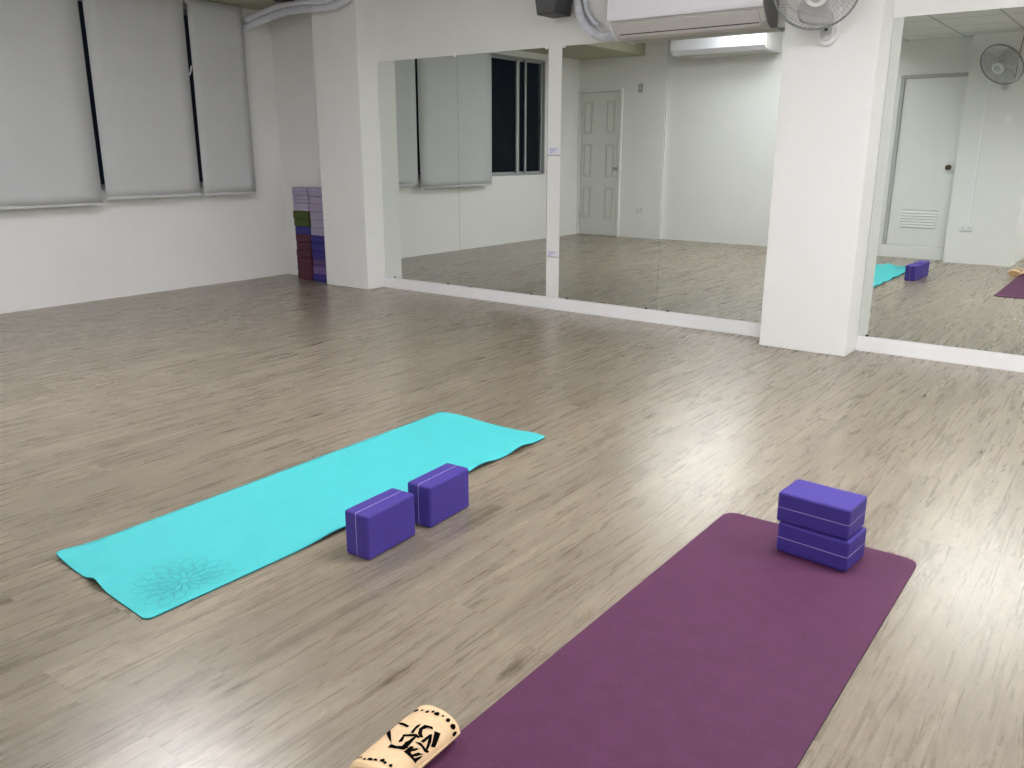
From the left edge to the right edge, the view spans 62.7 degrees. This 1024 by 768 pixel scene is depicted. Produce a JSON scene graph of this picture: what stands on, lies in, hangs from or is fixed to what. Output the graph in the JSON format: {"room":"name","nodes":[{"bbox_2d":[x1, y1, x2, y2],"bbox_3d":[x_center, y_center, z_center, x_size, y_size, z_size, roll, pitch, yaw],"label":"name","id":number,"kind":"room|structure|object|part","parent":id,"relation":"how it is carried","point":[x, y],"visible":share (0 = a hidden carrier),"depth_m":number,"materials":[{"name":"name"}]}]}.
{"room":"exercise studio","nodes":[
{"label":"exercise studio","id":0,"kind":"room"},
{"bbox_2d":[0,4,287,313],"bbox_3d":[-4.117,-1.938,6.318,0.120,2.850,5.920,12,19,36],"label":"wall","id":1,"kind":"structure","parent":0,"point":[50,256],"depth_m":7.64,"materials":[{"name":"paint"}]},
{"bbox_2d":[77,0,203,190],"bbox_3d":[-3.937,-2.254,6.447,0.095,1.550,4.230,12,19,36],"label":"window","id":2,"kind":"structure","parent":1,"relation":"in","point":[80,5],"depth_m":7.16,"materials":[{"name":"glass"}]},
{"bbox_3d":[-3.548,-2.401,6.978,0.006,1.430,0.880,12,19,36],"label":"pane","id":3,"kind":"part","parent":2,"relation":"part of","materials":[{"name":"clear glass"}]},
{"bbox_2d":[82,0,200,199],"bbox_3d":[-3.167,-2.472,7.219,0.054,1.699,0.905,12,19,36],"label":"roller blind","id":4,"kind":"object","parent":2,"relation":"attached to","point":[137,49],"visible":1,"depth_m":7.20,"materials":[{"name":"fabric"}]},
{"bbox_3d":[-3.151,-1.662,7.431,0.006,0.024,0.890,12,19,36],"label":"rail","id":5,"kind":"part","parent":4,"relation":"part of","materials":[{"name":"fabric"}]},
{"bbox_3d":[-2.979,-2.591,7.663,0.006,1.430,0.940,12,19,36],"label":"pane","id":6,"kind":"part","parent":2,"relation":"part of","materials":[{"name":"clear glass"}]},
{"bbox_2d":[206,0,299,10],"bbox_3d":[-0.918,-2.106,2.118,10.010,0.470,8.400,12,19,36],"label":"ceiling","id":7,"kind":"structure","parent":0,"point":[249,4],"depth_m":7.69,"materials":[{"name":"paint"}]},
{"bbox_2d":[0,0,102,209],"bbox_3d":[-3.875,-2.204,6.324,0.054,1.737,1.390,12,19,36],"label":"roller blind","id":8,"kind":"object","parent":7,"relation":"hanging from","point":[48,154],"visible":1,"depth_m":6.58,"materials":[{"name":"fabric"}]},
{"bbox_3d":[-3.859,-1.376,6.541,0.006,0.024,1.375,12,19,36],"label":"rail","id":9,"kind":"part","parent":8,"relation":"part of","materials":[{"name":"fabric"}]},
{"bbox_2d":[182,0,255,195],"bbox_3d":[-2.703,-2.634,7.812,0.054,1.704,0.585,12,19,36],"label":"roller blind","id":10,"kind":"object","parent":7,"relation":"hanging from","point":[216,35],"visible":1,"depth_m":7.79,"materials":[{"name":"fabric"}]},
{"bbox_3d":[-2.687,-1.821,8.024,0.006,0.024,0.570,12,19,36],"label":"rail","id":11,"kind":"part","parent":10,"relation":"part of","materials":[{"name":"fabric"}]},
{"bbox_2d":[242,19,255,181],"bbox_3d":[-2.536,-2.712,8.063,0.043,1.510,0.016,12,19,36],"label":"chain","id":12,"kind":"object","parent":10,"relation":"hanging from","point":[242,19],"visible":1,"depth_m":8.13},
{"bbox_2d":[273,0,293,1],"bbox_3d":[-1.979,-3.352,7.291,0.254,0.038,0.154,12,19,36],"label":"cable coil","id":13,"kind":"object","parent":7,"relation":"attached to","point":[273,0],"visible":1,"depth_m":7.37,"materials":[{"name":"plastic"}]},
{"bbox_2d":[311,0,384,289],"bbox_3d":[-1.498,-2.322,7.710,0.580,2.850,0.234,12,19,36],"label":"wall pillar","id":14,"kind":"structure","parent":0,"point":[344,38],"depth_m":7.62,"materials":[{"name":"paint"}]},
{"bbox_2d":[0,274,1023,767],"bbox_3d":[-0.920,0.558,2.859,10.010,0.100,8.400,12,19,36],"label":"floor","id":15,"kind":"structure","parent":0,"point":[118,414],"depth_m":3.09,"materials":[{"name":"brown wood"}]},
{"bbox_2d":[56,412,544,619],"bbox_3d":[-0.681,0.387,3.243,0.641,0.024,1.930,12,19,36],"label":"yoga mat","id":16,"kind":"object","parent":15,"relation":"on","point":[157,566],"visible":0.97,"depth_m":2.96,"materials":[{"name":"teal rubber"}]},
{"bbox_2d":[298,272,313,280],"bbox_3d":[-2.029,-1.093,8.466,0.223,0.075,0.151,11,19,35],"label":"block","id":17,"kind":"object","parent":15,"relation":"on","point":[301,275],"visible":0.69,"depth_m":8.40,"materials":[{"name":"red plastic"}]},
{"bbox_2d":[298,264,313,272],"bbox_3d":[-2.028,-1.167,8.450,0.223,0.075,0.151,12,19,36],"label":"block","id":18,"kind":"object","parent":17,"relation":"on","point":[301,268],"visible":0.61,"depth_m":8.38,"materials":[{"name":"red plastic"}]},
{"bbox_2d":[297,257,313,265],"bbox_3d":[-2.028,-1.240,8.430,0.223,0.075,0.151,12,19,36],"label":"block","id":19,"kind":"object","parent":18,"relation":"on","point":[300,260],"visible":0.67,"depth_m":8.36,"materials":[{"name":"red plastic"}]},
{"bbox_2d":[296,249,312,257],"bbox_3d":[-2.029,-1.311,8.405,0.223,0.075,0.151,12,19,36],"label":"block","id":20,"kind":"object","parent":19,"relation":"on","point":[300,252],"visible":0.66,"depth_m":8.34,"materials":[{"name":"red plastic"}]},
{"bbox_2d":[296,241,311,249],"bbox_3d":[-2.024,-1.386,8.390,0.223,0.075,0.151,12,19,36],"label":"block","id":21,"kind":"object","parent":20,"relation":"on","point":[300,245],"visible":0.61,"depth_m":8.32,"materials":[{"name":"red plastic"}]},
{"bbox_2d":[296,234,311,242],"bbox_3d":[-2.026,-1.458,8.370,0.223,0.075,0.151,11,19,35],"label":"block","id":22,"kind":"object","parent":21,"relation":"on","point":[299,237],"visible":0.59,"depth_m":8.30,"materials":[{"name":"red plastic"}]},
{"bbox_2d":[295,226,310,234],"bbox_3d":[-2.026,-1.530,8.346,0.223,0.075,0.151,11,19,35],"label":"block","id":23,"kind":"object","parent":22,"relation":"on","point":[298,229],"visible":0.69,"depth_m":8.28,"materials":[{"name":"blue plastic"}]},
{"bbox_2d":[294,218,310,226],"bbox_3d":[-2.035,-1.607,8.339,0.223,0.075,0.151,12,19,36],"label":"block","id":24,"kind":"object","parent":23,"relation":"on","point":[297,222],"visible":0.66,"depth_m":8.27,"materials":[{"name":"green plastic"}]},
{"bbox_2d":[293,211,309,218],"bbox_3d":[-2.039,-1.678,8.312,0.223,0.075,0.151,12,19,36],"label":"block","id":25,"kind":"object","parent":24,"relation":"on","point":[296,214],"visible":0.68,"depth_m":8.24,"materials":[{"name":"green plastic"}]},
{"bbox_2d":[293,203,309,210],"bbox_3d":[-2.028,-1.748,8.285,0.223,0.075,0.151,11,19,35],"label":"block","id":26,"kind":"object","parent":25,"relation":"on","point":[297,206],"visible":0.69,"depth_m":8.22,"materials":[{"name":"purple plastic"}]},
{"bbox_2d":[293,195,309,203],"bbox_3d":[-2.028,-1.822,8.267,0.223,0.075,0.151,11,19,35],"label":"block","id":27,"kind":"object","parent":26,"relation":"on","point":[296,198],"visible":0.63,"depth_m":8.20,"materials":[{"name":"purple plastic"}]},
{"bbox_2d":[292,187,315,195],"bbox_3d":[-2.034,-1.895,8.247,0.223,0.075,0.151,12,19,36],"label":"block","id":28,"kind":"object","parent":27,"relation":"on","point":[295,190],"visible":0.75,"depth_m":8.18,"materials":[{"name":"purple plastic"}]},
{"bbox_2d":[314,274,326,282],"bbox_3d":[-1.836,-1.055,8.329,0.223,0.075,0.151,12,19,36],"label":"block","id":29,"kind":"object","parent":15,"relation":"on","point":[317,277],"visible":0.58,"depth_m":8.28,"materials":[{"name":"blue plastic"}]},
{"bbox_2d":[313,266,326,274],"bbox_3d":[-1.836,-1.128,8.310,0.223,0.075,0.151,12,19,36],"label":"block","id":30,"kind":"object","parent":29,"relation":"on","point":[317,270],"visible":0.57,"depth_m":8.26,"materials":[{"name":"plastic"}]},
{"bbox_2d":[313,258,325,266],"bbox_3d":[-1.833,-1.201,8.290,0.223,0.075,0.151,12,19,36],"label":"block","id":31,"kind":"object","parent":30,"relation":"on","point":[316,262],"visible":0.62,"depth_m":8.24,"materials":[{"name":"plastic"}]},
{"bbox_2d":[312,251,325,259],"bbox_3d":[-1.836,-1.274,8.270,0.223,0.075,0.151,11,19,35],"label":"block","id":32,"kind":"object","parent":31,"relation":"on","point":[316,254],"visible":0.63,"depth_m":8.22,"materials":[{"name":"blue plastic"}]},
{"bbox_2d":[312,243,324,251],"bbox_3d":[-1.836,-1.346,8.247,0.223,0.075,0.151,11,19,35],"label":"block","id":33,"kind":"object","parent":32,"relation":"on","point":[315,246],"visible":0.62,"depth_m":8.20,"materials":[{"name":"blue plastic"}]},
{"bbox_2d":[311,235,324,243],"bbox_3d":[-1.839,-1.420,8.231,0.223,0.075,0.151,11,19,35],"label":"block","id":34,"kind":"object","parent":33,"relation":"on","point":[314,239],"visible":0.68,"depth_m":8.18,"materials":[{"name":"blue plastic"}]},
{"bbox_2d":[311,227,323,235],"bbox_3d":[-1.839,-1.492,8.211,0.223,0.075,0.151,12,19,36],"label":"block","id":35,"kind":"object","parent":34,"relation":"on","point":[314,231],"visible":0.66,"depth_m":8.16,"materials":[{"name":"purple plastic"}]},
{"bbox_2d":[311,220,323,227],"bbox_3d":[-1.834,-1.565,8.190,0.223,0.075,0.151,11,19,35],"label":"block","id":36,"kind":"object","parent":35,"relation":"on","point":[314,223],"visible":0.59,"depth_m":8.14,"materials":[{"name":"purple plastic"}]},
{"bbox_2d":[310,212,322,219],"bbox_3d":[-1.835,-1.637,8.166,0.223,0.075,0.151,11,19,35],"label":"block","id":37,"kind":"object","parent":36,"relation":"on","point":[313,215],"visible":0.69,"depth_m":8.12,"materials":[{"name":"purple plastic"}]},
{"bbox_2d":[309,204,322,211],"bbox_3d":[-1.838,-1.711,8.151,0.223,0.075,0.151,12,19,36],"label":"block","id":38,"kind":"object","parent":37,"relation":"on","point":[313,207],"visible":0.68,"depth_m":8.10,"materials":[{"name":"purple plastic"}]},
{"bbox_2d":[309,196,321,203],"bbox_3d":[-1.834,-1.784,8.133,0.223,0.075,0.151,12,19,36],"label":"block","id":39,"kind":"object","parent":38,"relation":"on","point":[312,199],"visible":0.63,"depth_m":8.08,"materials":[{"name":"purple plastic"}]},
{"bbox_2d":[308,187,321,195],"bbox_3d":[-1.841,-1.855,8.106,0.223,0.075,0.151,11,19,35],"label":"block","id":40,"kind":"object","parent":39,"relation":"on","point":[317,191],"visible":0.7,"depth_m":8.05,"materials":[{"name":"purple plastic"}]},
{"bbox_2d":[345,488,414,559],"bbox_3d":[-0.430,0.456,2.756,0.102,0.153,0.229,10,19,33],"label":"block","id":41,"kind":"object","parent":15,"relation":"on","point":[377,524],"visible":1,"depth_m":2.70,"materials":[{"name":"purple plastic"}]},
{"bbox_2d":[350,705,460,767],"bbox_3d":[-0.222,0.772,1.778,0.123,0.067,0.234,10,18,32],"label":"roller","id":42,"kind":"object","parent":15,"relation":"on","point":[428,730],"visible":1,"depth_m":1.76,"materials":[{"name":"cork"},{"name":"black ink"}]},
{"bbox_2d":[408,463,468,527],"bbox_3d":[-0.259,0.392,2.984,0.102,0.153,0.229,10,18,32],"label":"block","id":43,"kind":"object","parent":15,"relation":"on","point":[440,493],"visible":0.96,"depth_m":2.92,"materials":[{"name":"purple plastic"}]},
{"bbox_2d":[423,513,915,767],"bbox_3d":[0.494,0.702,2.146,0.638,0.006,1.800,11,19,35],"label":"yoga mat","id":44,"kind":"object","parent":15,"relation":"on","point":[737,650],"visible":0.83,"depth_m":2.10,"materials":[{"name":"purple rubber"}]},
{"bbox_2d":[776,521,866,571],"bbox_3d":[0.989,0.496,2.688,0.229,0.102,0.153,14,21,41],"label":"block","id":45,"kind":"object","parent":44,"relation":"on","point":[820,548],"visible":0.82,"depth_m":2.62,"materials":[{"name":"purple plastic"}]},
{"bbox_2d":[777,479,866,539],"bbox_3d":[0.984,0.396,2.670,0.229,0.102,0.153,13,20,39],"label":"block","id":46,"kind":"object","parent":45,"relation":"on","point":[827,510],"visible":1,"depth_m":2.62,"materials":[{"name":"purple plastic"}]},
{"bbox_2d":[270,0,1023,355],"bbox_3d":[1.591,-1.750,5.660,10.050,2.850,0.120,12,19,36],"label":"wall","id":47,"kind":"structure","parent":0,"point":[405,29],"depth_m":6.93,"materials":[{"name":"paint"}]},
{"bbox_2d":[243,0,350,31],"bbox_3d":[-1.838,-3.414,7.431,1.747,0.450,0.251,8,17,27],"label":"pipe","id":48,"kind":"object","parent":47,"relation":"attached to","point":[306,6],"visible":0.98,"depth_m":7.52,"materials":[{"name":"white plastic"}]},
{"bbox_2d":[378,53,460,285],"bbox_3d":[-0.823,-1.870,7.446,0.920,1.928,0.010,12,19,36],"label":"wall mirror","id":49,"kind":"object","parent":47,"relation":"attached to","point":[418,97],"visible":1,"depth_m":7.43,"materials":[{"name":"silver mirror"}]},
{"bbox_2d":[457,45,548,295],"bbox_3d":[-0.089,-1.721,6.911,0.916,1.928,0.010,12,19,36],"label":"wall mirror","id":50,"kind":"object","parent":47,"relation":"attached to","point":[503,95],"visible":1,"depth_m":6.89,"materials":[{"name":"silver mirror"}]},
{"bbox_2d":[546,250,558,257],"bbox_3d":[0.324,-1.048,6.771,0.128,0.056,0.002,12,19,36],"label":"paper label","id":51,"kind":"object","parent":47,"relation":"attached to","point":[553,254],"visible":1,"depth_m":6.77,"materials":[{"name":"white paper"}]},
{"bbox_2d":[547,147,559,155],"bbox_3d":[0.324,-1.815,6.558,0.128,0.068,0.002,12,19,36],"label":"paper label","id":52,"kind":"object","parent":47,"relation":"attached to","point":[552,151],"visible":1,"depth_m":6.56,"materials":[{"name":"white paper"}]},
{"bbox_2d":[535,0,572,17],"bbox_3d":[0.310,-2.836,6.130,0.251,0.280,0.243,12,19,36],"label":"wall speaker","id":53,"kind":"object","parent":47,"relation":"attached to","point":[546,8],"visible":0.99,"depth_m":6.08,"materials":[{"name":"plastic"}]},
{"bbox_2d":[536,0,554,13],"bbox_3d":[0.239,-2.810,6.040,0.229,0.258,0.009,12,19,36],"label":"grille","id":54,"kind":"object","parent":53,"relation":"attached to","point":[542,6],"depth_m":6.06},
{"bbox_2d":[385,277,760,336],"bbox_3d":[0.300,-0.667,6.898,3.770,0.098,0.018,12,19,36],"label":"trim","id":55,"kind":"structure","parent":47,"relation":"attached to","point":[739,327],"depth_m":6.67,"materials":[{"name":"paint"}]},
{"bbox_2d":[573,0,614,40],"bbox_3d":[0.593,-2.770,6.000,0.395,0.607,0.066,13,20,39],"label":"pipe","id":56,"kind":"object","parent":47,"relation":"attached to","point":[592,32],"visible":0.89,"depth_m":6.07,"materials":[{"name":"white plastic"}]},
{"bbox_2d":[559,37,669,309],"bbox_3d":[0.733,-1.554,6.312,0.885,1.928,0.010,12,19,36],"label":"wall mirror","id":57,"kind":"object","parent":47,"relation":"attached to","point":[614,94],"visible":0.99,"depth_m":6.29,"materials":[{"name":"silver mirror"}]},
{"bbox_2d":[607,0,778,40],"bbox_3d":[1.172,-2.511,5.529,1.111,0.393,0.260,12,19,36],"label":"air conditioner","id":58,"kind":"object","parent":47,"relation":"attached to","point":[627,19],"visible":1,"depth_m":5.48,"materials":[{"name":"plastic"}]},
{"bbox_3d":[1.103,-2.532,5.428,1.099,0.263,0.022,12,19,36],"label":"panel","id":59,"kind":"part","parent":58,"relation":"part of","materials":[{"name":"plastic"}]},
{"bbox_2d":[657,27,784,322],"bbox_3d":[1.445,-1.402,5.795,0.896,1.914,0.008,12,19,36],"label":"wall mirror","id":60,"kind":"object","parent":47,"relation":"attached to","point":[723,88],"visible":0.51,"depth_m":5.80,"materials":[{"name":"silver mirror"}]},
{"bbox_2d":[856,335,1023,372],"bbox_3d":[3.339,-0.048,4.683,2.734,0.098,0.018,12,19,36],"label":"trim","id":61,"kind":"structure","parent":47,"relation":"attached to","point":[979,358],"depth_m":5.17,"materials":[{"name":"paint"}]},
{"bbox_2d":[858,7,1023,354],"bbox_3d":[2.611,-1.165,4.945,0.900,1.914,0.008,12,19,36],"label":"wall mirror","id":62,"kind":"object","parent":47,"relation":"attached to","point":[945,261],"visible":1,"depth_m":4.95,"materials":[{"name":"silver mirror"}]},
{"bbox_2d":[1017,318,1023,354],"bbox_3d":[3.335,-1.020,4.419,0.907,1.910,0.005,12,19,36],"label":"wall mirror","id":63,"kind":"object","parent":47,"relation":"attached to","point":[1021,343],"visible":1,"depth_m":4.91,"materials":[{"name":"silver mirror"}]},
{"bbox_2d":[759,0,895,356],"bbox_3d":[1.955,-1.615,5.178,0.559,2.850,0.260,12,19,36],"label":"wall column","id":64,"kind":"structure","parent":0,"point":[832,97],"depth_m":5.16,"materials":[{"name":"paint"}]},
{"bbox_2d":[774,0,857,45],"bbox_3d":[1.734,-2.171,4.713,0.459,0.465,0.375,-6,17,-22],"label":"wall fan","id":65,"kind":"object","parent":64,"relation":"attached to","point":[825,14],"visible":1,"depth_m":4.82,"materials":[{"name":"plastic"}]},
{"bbox_3d":[1.721,-2.134,4.782,0.188,0.162,0.110,12,19,36],"label":"blade","id":66,"kind":"part","parent":65,"relation":"part of","materials":[{"name":"grey plastic"}]},
{"bbox_3d":[1.843,-2.093,4.911,0.070,0.162,0.014,12,19,36],"label":"control plate","id":67,"kind":"part","parent":65,"relation":"part of","materials":[{"name":"grey plastic"}]},
{"bbox_3d":[1.822,-2.211,4.849,0.058,0.120,0.144,12,19,36],"label":"arm","id":68,"kind":"part","parent":65,"relation":"part of","materials":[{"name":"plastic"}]}
]}

